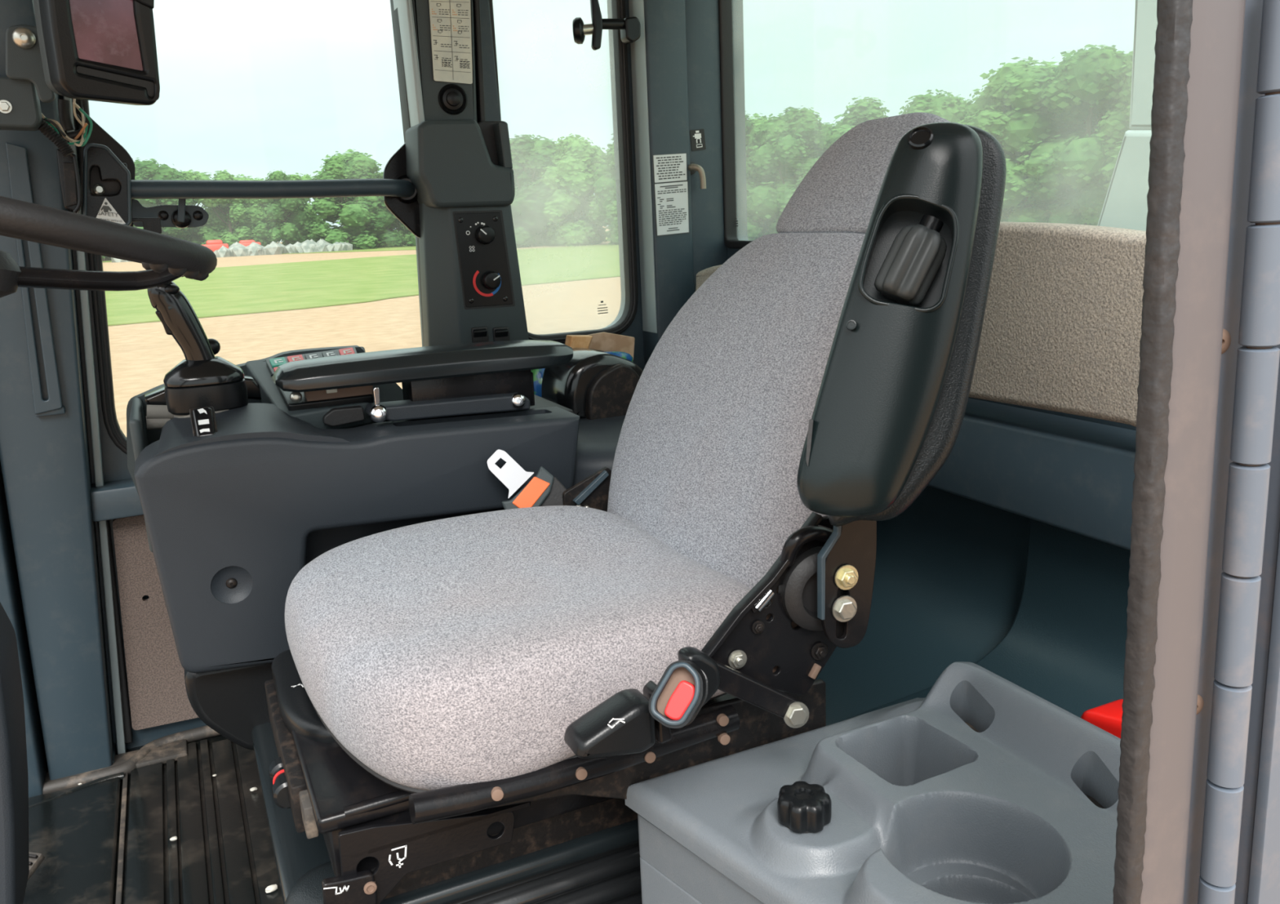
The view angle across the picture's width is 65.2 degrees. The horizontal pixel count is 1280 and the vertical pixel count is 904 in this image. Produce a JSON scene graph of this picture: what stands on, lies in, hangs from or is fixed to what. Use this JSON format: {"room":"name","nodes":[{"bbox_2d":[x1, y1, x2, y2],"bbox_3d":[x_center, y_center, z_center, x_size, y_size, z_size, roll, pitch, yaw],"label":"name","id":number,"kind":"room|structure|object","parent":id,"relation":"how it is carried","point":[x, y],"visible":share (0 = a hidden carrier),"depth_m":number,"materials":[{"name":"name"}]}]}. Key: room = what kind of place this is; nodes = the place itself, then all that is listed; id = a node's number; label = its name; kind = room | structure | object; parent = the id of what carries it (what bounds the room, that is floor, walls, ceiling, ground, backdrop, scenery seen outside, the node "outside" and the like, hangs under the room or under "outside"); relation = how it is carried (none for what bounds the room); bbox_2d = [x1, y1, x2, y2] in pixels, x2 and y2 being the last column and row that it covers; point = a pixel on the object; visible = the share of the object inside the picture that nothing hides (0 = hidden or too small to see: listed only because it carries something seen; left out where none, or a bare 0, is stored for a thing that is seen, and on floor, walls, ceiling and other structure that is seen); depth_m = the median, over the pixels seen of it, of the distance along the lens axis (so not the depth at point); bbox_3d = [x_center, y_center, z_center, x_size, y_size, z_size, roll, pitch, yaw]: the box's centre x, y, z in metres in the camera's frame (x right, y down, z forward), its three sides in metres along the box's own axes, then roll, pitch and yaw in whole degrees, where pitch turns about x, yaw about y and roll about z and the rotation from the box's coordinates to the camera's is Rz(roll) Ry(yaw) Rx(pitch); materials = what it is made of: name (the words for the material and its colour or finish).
{"room":"control cabin","nodes":[
{"label":"control cabin","id":0,"kind":"room"},
{"bbox_2d":[113,734,260,903],"bbox_3d":[-0.338,0.693,1.296,2.060,0.050,1.720,-9,14,-24],"label":"floor","id":1,"kind":"structure","parent":0,"point":[220,737],"depth_m":1.61,"materials":[{"name":"black rubber"}]},
{"bbox_2d":[22,724,284,903],"bbox_3d":[-0.773,0.704,1.191,0.815,0.032,1.402,-9,14,-24],"label":"floor mat","id":2,"kind":"object","parent":1,"relation":"on","point":[74,826],"visible":0.8,"depth_m":1.60,"materials":[{"name":"black rubber"}]},
{"bbox_2d":[0,601,29,903],"bbox_3d":[-0.632,0.291,0.955,0.081,0.338,0.120,-9,14,-24],"label":"column","id":3,"kind":"structure","parent":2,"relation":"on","point":[14,779],"depth_m":0.94,"materials":[{"name":"grey plastic"}]},
{"bbox_2d":[0,195,217,297],"bbox_3d":[-0.676,-0.050,0.974,0.539,0.489,0.423,-2,13,4],"label":"steering wheel","id":4,"kind":"object","parent":3,"relation":"attached to","point":[166,259],"visible":1,"depth_m":0.89,"materials":[{"name":"black plastic"}]},
{"bbox_2d":[27,851,44,879],"bbox_3d":[-0.935,0.614,1.437,0.144,0.069,0.067,1,14,15],"label":"foot pedal","id":5,"kind":"object","parent":2,"relation":"on","point":[36,859],"visible":0.16,"depth_m":1.43,"materials":[{"name":"black metal"}]},
{"bbox_2d":[265,884,277,892],"bbox_3d":[-0.532,0.629,1.442,0.016,0.009,0.013,-2,13,1],"label":"crumb","id":6,"kind":"object","parent":2,"relation":"on","point":[271,887],"visible":1,"depth_m":1.44,"materials":[{"name":"beige"}]},
{"bbox_2d":[251,112,1006,903],"bbox_3d":[-0.026,0.144,1.179,0.828,1.023,0.809,-9,14,-24],"label":"seat","id":7,"kind":"object","parent":1,"relation":"on","point":[467,708],"visible":0.99,"depth_m":0.96,"materials":[{"name":"grey fabric"}]},
{"bbox_2d":[126,345,579,749],"bbox_3d":[-0.426,0.109,1.557,0.647,0.511,0.396,-9,14,-24],"label":"console","id":8,"kind":"object","parent":7,"relation":"attached to","point":[236,502],"visible":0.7,"depth_m":1.33,"materials":[{"name":"grey plastic"}]},
{"bbox_2d":[147,281,248,417],"bbox_3d":[-0.613,-0.143,1.392,0.108,0.207,0.092,-9,14,-24],"label":"joystick","id":9,"kind":"object","parent":8,"relation":"attached to","point":[203,379],"visible":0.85,"depth_m":1.37,"materials":[{"name":"black plastic"}]},
{"bbox_2d":[192,407,215,436],"bbox_3d":[-0.561,-0.035,1.289,0.024,0.038,0.051,-9,14,-24],"label":"rocker switch","id":10,"kind":"object","parent":8,"relation":"attached to","point":[203,418],"depth_m":1.28,"materials":[{"name":"black plastic"}]},
{"bbox_2d":[271,339,573,426],"bbox_3d":[-0.310,-0.102,1.487,0.439,0.101,0.128,-9,14,-24],"label":"armrest","id":11,"kind":"object","parent":8,"relation":"on","point":[442,380],"visible":0.99,"depth_m":1.45,"materials":[{"name":"black plastic"}]},
{"bbox_2d":[382,394,573,422],"bbox_3d":[-0.273,-0.053,1.638,0.260,0.040,0.250,-9,14,-24],"label":"rail","id":12,"kind":"object","parent":8,"relation":"attached to","point":[540,402],"depth_m":1.64,"materials":[{"name":"black plastic"}]},
{"bbox_2d":[284,505,751,790],"bbox_3d":[-0.145,0.182,1.134,0.466,0.121,0.529,-9,14,-24],"label":"seat cushion","id":13,"kind":"object","parent":7,"relation":"on","point":[459,652],"depth_m":0.96,"materials":[{"name":"grey fabric"}]},
{"bbox_2d":[625,661,1120,903],"bbox_3d":[0.249,0.480,0.881,0.362,0.462,0.443,-9,14,-24],"label":"console","id":14,"kind":"object","parent":1,"relation":"on","point":[980,788],"visible":0.85,"depth_m":0.86,"materials":[{"name":"grey plastic"}]},
{"bbox_2d":[816,485,1130,725],"bbox_3d":[0.291,0.307,1.536,0.505,0.495,1.550,-9,14,-24],"label":"liner","id":15,"kind":"object","parent":1,"relation":"on","point":[1041,606],"visible":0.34,"depth_m":1.44,"materials":[{"name":"blue"}]},
{"bbox_2d":[573,414,626,485],"bbox_3d":[0.011,0.177,1.871,0.575,0.530,0.638,-9,14,-24],"label":"cover","id":16,"kind":"object","parent":15,"relation":"attached to","point":[597,438],"visible":0.04,"depth_m":1.53,"materials":[{"name":"grey plastic"}]},
{"bbox_2d":[531,351,632,397],"bbox_3d":[-0.111,-0.132,1.966,0.216,0.123,0.057,-9,14,-24],"label":"bag","id":17,"kind":"object","parent":16,"relation":"on","point":[537,373],"visible":0.19,"depth_m":1.91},
{"bbox_2d":[564,334,592,348],"bbox_3d":[-0.120,-0.182,1.912,0.057,0.084,0.030,-9,14,-24],"label":"wood block","id":18,"kind":"object","parent":17,"relation":"on","point":[571,340],"visible":0.35,"depth_m":1.89,"materials":[{"name":"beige wood"}]},
{"bbox_2d":[541,347,643,419],"bbox_3d":[-0.073,-0.099,1.802,0.176,0.170,0.155,-9,14,-24],"label":"roll","id":19,"kind":"object","parent":16,"relation":"on","point":[594,384],"visible":0.52,"depth_m":1.73,"materials":[{"name":"black plastic"}]},
{"bbox_2d":[587,332,635,359],"bbox_3d":[-0.062,-0.213,2.024,0.104,0.060,0.008,-4,13,-4],"label":"folded paper","id":20,"kind":"object","parent":16,"relation":"on","point":[602,341],"visible":0.67,"depth_m":2.02,"materials":[{"name":"brown paper"}]},
{"bbox_2d":[1080,698,1123,737],"bbox_3d":[0.503,0.340,1.014,0.058,0.191,0.135,-9,14,-24],"label":"container","id":21,"kind":"object","parent":15,"relation":"on","point":[1108,717],"visible":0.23,"depth_m":1.01,"materials":[{"name":"red plastic"}]},
{"bbox_2d":[1140,0,1245,903],"bbox_3d":[0.247,0.015,0.460,0.084,1.600,0.015,-9,14,-24],"label":"pillar","id":22,"kind":"structure","parent":1,"relation":"on","point":[1217,27],"depth_m":0.45,"materials":[{"name":"grey metal"}]},
{"bbox_2d":[1112,0,1192,903],"bbox_3d":[0.229,0.018,0.450,0.059,1.600,0.012,-9,14,-24],"label":"seal","id":23,"kind":"object","parent":22,"relation":"attached to","point":[1171,77],"visible":1,"depth_m":0.44,"materials":[{"name":"rubber"}]},
{"bbox_2d":[1183,0,1265,903],"bbox_3d":[0.282,0.006,0.487,0.099,1.600,0.014,-9,14,-24],"label":"trim","id":24,"kind":"structure","parent":1,"relation":"on","point":[1248,95],"depth_m":0.47,"materials":[{"name":"metal"}]},
{"bbox_2d":[1196,693,1204,714],"bbox_3d":[0.279,0.128,0.506,0.013,0.013,0.006,-4,13,-8],"label":"screw","id":25,"kind":"object","parent":24,"relation":"attached to","point":[1200,703],"visible":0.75,"depth_m":0.50,"materials":[{"name":"beige metal"}]},
{"bbox_2d":[1221,328,1231,354],"bbox_3d":[0.267,-0.051,0.462,0.013,0.013,0.006,-4,13,-8],"label":"screw","id":26,"kind":"object","parent":24,"relation":"attached to","point":[1226,340],"visible":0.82,"depth_m":0.46,"materials":[{"name":"beige metal"}]},
{"bbox_2d":[1234,344,1279,903],"bbox_3d":[0.368,-0.008,0.530,0.200,1.600,0.045,-9,14,-24],"label":"trim","id":27,"kind":"structure","parent":1,"relation":"on","point":[1268,575],"depth_m":0.51,"materials":[{"name":"metal"}]},
{"bbox_2d":[1197,0,1279,903],"bbox_3d":[0.356,0.000,0.499,0.192,1.000,0.016,-9,14,-24],"label":"piano hinge","id":28,"kind":"object","parent":27,"relation":"attached to","point":[1258,357],"visible":1,"depth_m":0.47,"materials":[{"name":"paint"}]},
{"bbox_2d":[59,0,644,751],"bbox_3d":[-0.615,-0.294,1.897,1.720,1.620,0.050,-9,14,-24],"label":"frame","id":29,"kind":"structure","parent":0,"point":[115,468],"depth_m":1.89,"materials":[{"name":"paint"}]},
{"bbox_2d":[0,0,42,131],"bbox_3d":[-0.917,-0.589,1.429,0.108,0.258,0.186,-9,14,-24],"label":"mounting bracket","id":30,"kind":"object","parent":29,"relation":"attached to","point":[12,12],"depth_m":1.39,"materials":[{"name":"blue paint"}]},
{"bbox_2d":[38,98,93,156],"bbox_3d":[-0.842,-0.474,1.460,0.078,0.086,0.056,-9,14,-24],"label":"harness","id":31,"kind":"object","parent":30,"relation":"attached to","point":[51,129],"visible":0.91,"depth_m":1.46,"materials":[{"name":"multicoloured plastic"}]},
{"bbox_2d":[5,0,159,105],"bbox_3d":[-0.741,-0.563,1.320,0.226,0.215,0.129,9,18,41],"label":"monitor","id":32,"kind":"object","parent":30,"relation":"attached to","point":[102,51],"visible":1,"depth_m":1.27,"materials":[{"name":"black plastic"}]},
{"bbox_2d":[0,462,48,797],"bbox_3d":[-1.085,-0.192,1.599,0.090,1.600,0.108,-9,14,-24],"label":"trim","id":33,"kind":"structure","parent":29,"relation":"attached to","point":[11,599],"depth_m":1.70,"materials":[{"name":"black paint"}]},
{"bbox_2d":[5,142,65,416],"bbox_3d":[-0.974,-0.270,1.598,0.054,0.428,0.020,-9,14,-24],"label":"pillar trim panel","id":34,"kind":"object","parent":29,"relation":"attached to","point":[20,184],"visible":0.83,"depth_m":1.60,"materials":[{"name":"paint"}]},
{"bbox_2d":[0,93,113,779],"bbox_3d":[-0.988,-0.210,1.656,0.222,1.600,0.083,-9,14,-24],"label":"cab pillar","id":35,"kind":"structure","parent":29,"relation":"attached to","point":[45,460],"depth_m":1.68,"materials":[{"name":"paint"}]},
{"bbox_2d":[63,96,126,754],"bbox_3d":[-0.944,-0.223,1.703,0.135,1.600,0.033,-9,14,-24],"label":"trim","id":36,"kind":"structure","parent":29,"relation":"attached to","point":[81,255],"depth_m":1.75,"materials":[{"name":"grey paint"}]},
{"bbox_2d":[79,111,135,226],"bbox_3d":[-0.888,-0.466,1.661,0.090,0.193,0.012,-9,14,-24],"label":"black gusset","id":37,"kind":"object","parent":29,"relation":"attached to","point":[99,135],"visible":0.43,"depth_m":1.65,"materials":[{"name":"black metal"}]},
{"bbox_2d":[131,199,208,233],"bbox_3d":[-0.794,-0.399,1.689,0.123,0.058,0.056,-9,14,-24],"label":"latch","id":38,"kind":"object","parent":37,"relation":"attached to","point":[181,215],"depth_m":1.70,"materials":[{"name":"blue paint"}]},
{"bbox_2d":[112,742,116,762],"bbox_3d":[-1.010,0.565,1.818,0.100,0.020,0.077,-9,14,-24],"label":"trim","id":39,"kind":"structure","parent":29,"relation":"attached to","point":[114,752],"depth_m":1.84,"materials":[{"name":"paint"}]},
{"bbox_2d":[89,478,143,521],"bbox_3d":[-0.680,0.047,1.869,0.615,0.055,0.068,-9,14,-24],"label":"trim","id":40,"kind":"structure","parent":29,"relation":"attached to","point":[119,499],"depth_m":1.73,"materials":[{"name":"blue paint"}]},
{"bbox_2d":[97,514,198,743],"bbox_3d":[-0.665,0.284,1.951,0.685,0.435,0.021,-9,14,-24],"label":"lining","id":41,"kind":"object","parent":29,"relation":"attached to","point":[157,693],"visible":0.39,"depth_m":1.83,"materials":[{"name":"beige fabric"}]},
{"bbox_2d":[75,98,424,453],"bbox_3d":[-0.683,-0.501,1.798,0.622,0.994,0.044,-9,14,-24],"label":"window","id":42,"kind":"structure","parent":29,"relation":"in","point":[114,431],"depth_m":1.73,"materials":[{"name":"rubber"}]},
{"bbox_2d":[390,0,528,346],"bbox_3d":[-0.332,-0.530,1.851,0.192,0.703,0.164,-9,14,-24],"label":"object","id":43,"kind":"object","parent":29,"relation":"attached to","point":[459,164],"visible":0.96,"depth_m":1.81,"materials":[{"name":"grey plastic"}]},
{"bbox_2d":[81,142,420,237],"bbox_3d":[-0.629,-0.454,1.722,0.593,0.192,0.072,-9,15,-25],"label":"grab bar","id":44,"kind":"object","parent":43,"relation":"attached to","point":[108,188],"visible":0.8,"depth_m":1.66,"materials":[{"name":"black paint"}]},
{"bbox_2d":[56,148,82,213],"bbox_3d":[-0.876,-0.420,1.538,0.030,0.106,0.053,-9,14,-24],"label":"housing","id":45,"kind":"object","parent":44,"relation":"attached to","point":[69,176],"visible":0.92,"depth_m":1.52,"materials":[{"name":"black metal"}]},
{"bbox_2d":[472,328,487,337],"bbox_3d":[-0.297,-0.221,1.858,0.026,0.015,0.013,-9,14,-24],"label":"rocker switch","id":46,"kind":"object","parent":43,"relation":"attached to","point":[477,332],"depth_m":1.85,"materials":[{"name":"black plastic"}]},
{"bbox_2d":[494,328,508,337],"bbox_3d":[-0.260,-0.223,1.876,0.026,0.015,0.013,-9,14,-24],"label":"rocker switch","id":47,"kind":"object","parent":43,"relation":"attached to","point":[499,332],"depth_m":1.87,"materials":[{"name":"black plastic"}]},
{"bbox_2d":[479,0,500,120],"bbox_3d":[-0.346,-0.559,1.924,0.200,1.100,0.028,-9,14,-24],"label":"trim","id":48,"kind":"structure","parent":29,"relation":"attached to","point":[491,108],"depth_m":1.90,"materials":[{"name":"blue paint"}]},
{"bbox_2d":[488,0,638,343],"bbox_3d":[-0.160,-0.649,2.021,0.298,0.854,0.044,-9,14,-24],"label":"window","id":49,"kind":"structure","parent":29,"relation":"in","point":[620,52],"depth_m":2.08,"materials":[{"name":"rubber"}]},
{"bbox_2d":[572,0,640,50],"bbox_3d":[-0.069,-0.830,1.942,0.143,0.100,0.046,-9,14,-24],"label":"window latch","id":50,"kind":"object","parent":49,"relation":"attached to","point":[629,27],"depth_m":1.92,"materials":[{"name":"black plastic"}]},
{"bbox_2d":[628,0,657,333],"bbox_3d":[0.001,-0.700,2.039,0.002,0.910,0.066,-9,14,-24],"label":"trim","id":51,"kind":"structure","parent":29,"relation":"attached to","point":[636,7],"depth_m":2.06,"materials":[{"name":"grey paint"}]},
{"bbox_2d":[643,0,693,366],"bbox_3d":[0.057,-0.390,2.132,0.092,1.600,0.077,-9,14,-24],"label":"trim","id":52,"kind":"structure","parent":29,"relation":"attached to","point":[665,36],"depth_m":2.03,"materials":[{"name":"blue paint"}]},
{"bbox_2d":[652,152,687,183],"bbox_3d":[0.062,-0.581,2.049,0.078,0.059,0.002,-9,14,-24],"label":"sticker","id":53,"kind":"object","parent":29,"relation":"attached to","point":[672,167],"visible":1,"depth_m":2.05,"materials":[{"name":"grey paper"}]},
{"bbox_2d":[653,180,688,236],"bbox_3d":[0.066,-0.503,2.067,0.079,0.110,0.002,-9,14,-24],"label":"sticker","id":54,"kind":"object","parent":29,"relation":"attached to","point":[671,198],"visible":1,"depth_m":2.07,"materials":[{"name":"grey paper"}]},
{"bbox_2d":[689,128,706,151],"bbox_3d":[0.120,-0.647,2.075,0.036,0.044,0.002,-9,14,-24],"label":"sticker","id":55,"kind":"object","parent":29,"relation":"attached to","point":[697,138],"visible":1,"depth_m":2.07,"materials":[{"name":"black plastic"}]},
{"bbox_2d":[684,0,728,293],"bbox_3d":[0.136,-0.403,2.174,0.092,1.600,0.067,-9,14,-24],"label":"trim","id":56,"kind":"structure","parent":29,"relation":"attached to","point":[702,16],"depth_m":2.08,"materials":[{"name":"blue paint"}]},
{"bbox_2d":[688,161,706,189],"bbox_3d":[0.115,-0.573,2.069,0.031,0.057,0.040,-9,14,-24],"label":"coat hook","id":57,"kind":"object","parent":56,"relation":"attached to","point":[693,167],"visible":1,"depth_m":2.06,"materials":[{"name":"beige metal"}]},
{"bbox_2d":[727,0,1136,430],"bbox_3d":[0.520,-0.262,1.543,0.050,1.620,1.660,-9,14,-24],"label":"seal","id":58,"kind":"structure","parent":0,"point":[737,5],"depth_m":2.10,"materials":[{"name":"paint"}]},
{"bbox_2d":[718,0,752,248],"bbox_3d":[0.500,-0.637,1.422,0.034,0.694,1.505,-9,14,-24],"label":"window frame","id":59,"kind":"structure","parent":58,"relation":"in","point":[725,6],"depth_m":2.09,"materials":[{"name":"metal"}]},
{"bbox_2d":[927,397,1136,550],"bbox_3d":[0.467,-0.019,1.546,0.110,0.120,1.580,-9,14,-24],"label":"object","id":60,"kind":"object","parent":58,"relation":"attached to","point":[1071,474],"depth_m":1.31,"materials":[{"name":"blue paint"}]},
{"bbox_2d":[695,222,1146,426],"bbox_3d":[0.369,-0.230,1.575,0.044,0.252,1.148,-9,14,-24],"label":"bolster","id":61,"kind":"object","parent":60,"relation":"on","point":[1061,332],"visible":0.37,"depth_m":1.22,"materials":[{"name":"beige fabric"}]},
{"label":"outside","id":62,"kind":"structure","parent":0,"visible":0},
{"bbox_2d":[1097,0,1157,231],"bbox_3d":[1.100,-0.521,2.022,0.300,0.870,0.395,-9,14,-24],"label":"pillar","id":63,"kind":"structure","parent":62,"point":[1125,206],"depth_m":1.94,"materials":[{"name":"grey"}]},
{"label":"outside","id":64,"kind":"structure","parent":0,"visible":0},
{"bbox_2d":[102,226,621,436],"bbox_3d":[28.556,-17.034,78.108,520.000,0.001,520.000,-9,14,-24],"label":"ground","id":65,"kind":"structure","parent":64,"point":[141,354],"depth_m":27.20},
{"bbox_2d":[202,240,228,252],"bbox_3d":[-52.677,-25.176,123.895,3.200,2.100,2.400,-9,14,-24],"label":"machine","id":66,"kind":"object","parent":65,"relation":"on","point":[214,245],"visible":0.56,"depth_m":123.21,"materials":[{"name":"red paint"}]},
{"bbox_2d":[239,240,261,246],"bbox_3d":[-49.243,-25.598,125.470,3.200,1.900,2.400,-9,14,-24],"label":"machine","id":67,"kind":"object","parent":65,"relation":"on","point":[245,242],"visible":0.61,"depth_m":124.76,"materials":[{"name":"red paint"}]},
{"bbox_2d":[102,236,610,262],"bbox_3d":[-73.178,-24.412,129.055,140.000,0.050,100.000,-9,14,-24],"label":"lawn","id":68,"kind":"structure","parent":65,"relation":"on","point":[411,247],"depth_m":123.12,"materials":[{"name":"green plant"}]},
{"bbox_2d":[133,158,197,240],"bbox_3d":[-61.093,-30.417,127.567,8.838,13.369,9.632,-9,14,-24],"label":"tree","id":69,"kind":"object","parent":68,"relation":"on","point":[147,170],"visible":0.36,"depth_m":125.22,"materials":[{"name":"green plant"}]},
{"bbox_2d":[161,169,225,244],"bbox_3d":[-59.800,-31.443,133.780,10.992,12.148,9.629,-9,14,-24],"label":"tree","id":70,"kind":"object","parent":68,"relation":"on","point":[190,175],"visible":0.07,"depth_m":132.09,"materials":[{"name":"green plant"}]},
{"bbox_2d":[195,169,262,246],"bbox_3d":[-54.101,-31.148,131.425,8.318,11.414,8.283,-9,14,-24],"label":"tree","id":71,"kind":"object","parent":68,"relation":"on","point":[237,212],"visible":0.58,"depth_m":130.24,"materials":[{"name":"green plant"}]},
{"bbox_2d":[111,239,352,262],"bbox_3d":[-50.242,-24.587,124.146,27.774,3.148,8.405,-9,14,-24],"label":"rubble pile","id":72,"kind":"object","parent":68,"relation":"on","point":[236,249],"visible":0.34,"depth_m":124.27,"materials":[{"name":"white stone"}]},
{"bbox_2d":[219,173,276,246],"bbox_3d":[-52.956,-31.791,135.051,8.369,11.081,7.356,-9,14,-24],"label":"tree","id":73,"kind":"object","parent":68,"relation":"on","point":[256,213],"visible":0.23,"depth_m":132.95,"materials":[{"name":"green plant"}]},
{"bbox_2d":[251,169,315,245],"bbox_3d":[-46.635,-30.814,130.234,7.972,11.342,9.254,-9,14,-24],"label":"tree","id":74,"kind":"object","parent":68,"relation":"on","point":[277,211],"visible":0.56,"depth_m":128.34,"materials":[{"name":"green plant"}]},
{"bbox_2d":[269,173,325,244],"bbox_3d":[-47.211,-32.646,138.036,8.186,11.312,7.883,-9,14,-24],"label":"tree","id":75,"kind":"object","parent":68,"relation":"on","point":[295,177],"visible":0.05,"depth_m":136.79,"materials":[{"name":"green plant"}]},
{"bbox_2d":[306,160,381,249],"bbox_3d":[-38.461,-31.605,129.592,9.893,11.790,10.027,-9,14,-24],"label":"tree","id":76,"kind":"object","parent":68,"relation":"on","point":[354,216],"visible":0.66,"depth_m":127.44,"materials":[{"name":"green plant"}]},
{"bbox_2d":[309,148,391,247],"bbox_3d":[-38.530,-33.593,134.589,11.191,13.813,10.558,-9,14,-24],"label":"tree","id":77,"kind":"object","parent":68,"relation":"on","point":[363,166],"visible":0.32,"depth_m":131.19,"materials":[{"name":"green plant"}]},
{"bbox_2d":[368,172,411,247],"bbox_3d":[-33.246,-32.427,135.146,8.577,11.002,8.051,-9,14,-24],"label":"tree","id":78,"kind":"object","parent":68,"relation":"on","point":[391,238],"visible":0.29,"depth_m":133.16,"materials":[{"name":"green plant"}]},
{"bbox_2d":[392,217,415,246],"bbox_3d":[-30.157,-33.990,137.433,12.304,12.927,11.537,-9,14,-24],"label":"tree","id":79,"kind":"object","parent":68,"relation":"on","point":[410,238],"visible":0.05,"depth_m":135.22,"materials":[{"name":"green plant"}]},
{"bbox_2d":[105,240,753,325],"bbox_3d":[-0.020,-13.616,68.943,180.000,0.040,65.000,-9,14,-24],"label":"lawn","id":80,"kind":"structure","parent":65,"relation":"on","point":[281,286],"depth_m":48.98,"materials":[{"name":"green plant"}]},
{"bbox_2d":[591,133,614,237],"bbox_3d":[-0.070,-26.348,99.151,9.895,12.353,7.940,-9,14,-24],"label":"tree","id":81,"kind":"object","parent":80,"relation":"on","point":[603,167],"visible":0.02,"depth_m":96.76,"materials":[{"name":"green plant"}]},
{"bbox_2d":[591,143,618,244],"bbox_3d":[-0.578,-25.588,96.287,8.609,11.966,8.277,-9,14,-24],"label":"tree","id":82,"kind":"object","parent":80,"relation":"on","point":[606,188],"visible":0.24,"depth_m":94.45,"materials":[{"name":"green plant"}]},
{"bbox_2d":[745,113,773,239],"bbox_3d":[10.889,-25.127,92.629,8.600,11.945,9.126,-9,14,-24],"label":"tree","id":83,"kind":"object","parent":80,"relation":"on","point":[750,144],"visible":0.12,"depth_m":89.18,"materials":[{"name":"green plant"}]},
{"bbox_2d":[745,111,775,240],"bbox_3d":[9.090,-24.828,91.015,10.279,12.049,9.784,-9,14,-24],"label":"tree","id":84,"kind":"object","parent":80,"relation":"on","point":[753,228],"visible":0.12,"depth_m":88.53,"materials":[{"name":"green plant"}]},
{"bbox_2d":[746,106,824,235],"bbox_3d":[12.989,-23.948,87.865,8.889,12.199,8.237,-9,14,-24],"label":"tree","id":85,"kind":"object","parent":80,"relation":"on","point":[783,139],"visible":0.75,"depth_m":86.23,"materials":[{"name":"green plant"}]},
{"bbox_2d":[761,122,833,234],"bbox_3d":[14.634,-23.626,88.740,8.216,10.735,9.168,-9,14,-24],"label":"tree","id":86,"kind":"object","parent":80,"relation":"on","point":[789,182],"visible":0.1,"depth_m":87.08,"materials":[{"name":"green plant"}]},
{"bbox_2d":[817,96,889,150],"bbox_3d":[19.254,-23.754,84.605,9.790,11.983,9.416,-15,18,-42],"label":"tree","id":87,"kind":"object","parent":80,"relation":"on","point":[864,110],"visible":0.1,"depth_m":82.64,"materials":[{"name":"green plant"}]},
{"bbox_2d":[898,88,971,123],"bbox_3d":[20.370,-19.664,69.762,6.708,10.802,7.999,2,14,19],"label":"tree","id":88,"kind":"object","parent":80,"relation":"on","point":[949,108],"visible":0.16,"depth_m":67.32,"materials":[{"name":"green plant"}]},
{"bbox_2d":[962,88,1051,222],"bbox_3d":[23.943,-18.506,65.397,7.391,10.595,7.084,-10,15,-30],"label":"tree","id":89,"kind":"object","parent":80,"relation":"on","point":[980,102],"visible":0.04,"depth_m":63.67,"materials":[{"name":"green plant"}]},
{"bbox_2d":[957,56,1094,222],"bbox_3d":[24.164,-18.432,62.061,7.487,11.681,9.636,-7,14,-19],"label":"tree","id":90,"kind":"object","parent":80,"relation":"on","point":[1029,131],"visible":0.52,"depth_m":60.52,"materials":[{"name":"green plant"}]},
{"bbox_2d":[509,134,555,248],"bbox_3d":[-11.803,-26.937,104.285,10.152,11.926,9.945,-9,14,-24],"label":"tree","id":91,"kind":"object","parent":65,"relation":"on","point":[535,220],"visible":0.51,"depth_m":102.22,"materials":[{"name":"green plant"}]},
{"bbox_2d":[509,133,558,246],"bbox_3d":[-10.918,-27.447,106.295,9.274,12.167,9.859,-9,14,-24],"label":"tree","id":92,"kind":"object","parent":65,"relation":"on","point":[549,146],"visible":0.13,"depth_m":103.48,"materials":[{"name":"green plant"}]},
{"bbox_2d":[537,133,609,246],"bbox_3d":[-5.990,-25.933,100.717,8.872,11.809,8.170,-9,14,-24],"label":"tree","id":93,"kind":"object","parent":65,"relation":"on","point":[571,180],"visible":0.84,"depth_m":98.36,"materials":[{"name":"green plant"}]},
{"bbox_2d":[545,145,608,246],"bbox_3d":[-6.034,-26.028,103.038,8.489,10.697,9.095,-9,14,-24],"label":"tree","id":94,"kind":"object","parent":65,"relation":"on","point":[598,233],"visible":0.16,"depth_m":100.93,"materials":[{"name":"green plant"}]},
{"bbox_2d":[1018,44,1127,225],"bbox_3d":[26.550,-17.551,58.414,7.955,11.880,7.640,-1,13,7],"label":"tree","id":95,"kind":"object","parent":65,"relation":"on","point":[1087,78],"visible":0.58,"depth_m":56.84,"materials":[{"name":"green plant"}]},
{"bbox_2d":[1044,104,1107,208],"bbox_3d":[29.432,-18.167,62.196,8.025,11.052,7.784,-10,15,-27],"label":"tree","id":96,"kind":"object","parent":65,"relation":"on","point":[1096,116],"visible":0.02,"depth_m":61.43,"materials":[{"name":"green plant"}]},
{"bbox_2d":[1080,50,1133,226],"bbox_3d":[29.038,-17.290,56.309,6.913,11.653,7.938,-8,14,-21],"label":"tree","id":97,"kind":"object","parent":65,"relation":"on","point":[1113,128],"visible":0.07,"depth_m":55.35,"materials":[{"name":"green plant"}]},
{"bbox_2d":[1097,141,1122,187],"bbox_3d":[29.903,-16.718,51.852,9.564,13.141,8.957,-5,14,-12],"label":"tree","id":98,"kind":"object","parent":65,"relation":"on","point":[1112,161],"visible":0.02,"depth_m":54.08,"materials":[{"name":"green plant"}]},
{"bbox_2d":[1100,51,1133,187],"bbox_3d":[30.158,-17.112,55.004,9.146,12.428,8.925,3,15,24],"label":"tree","id":99,"kind":"object","parent":65,"relation":"on","point":[1124,112],"visible":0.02,"depth_m":55.12,"materials":[{"name":"green plant"}]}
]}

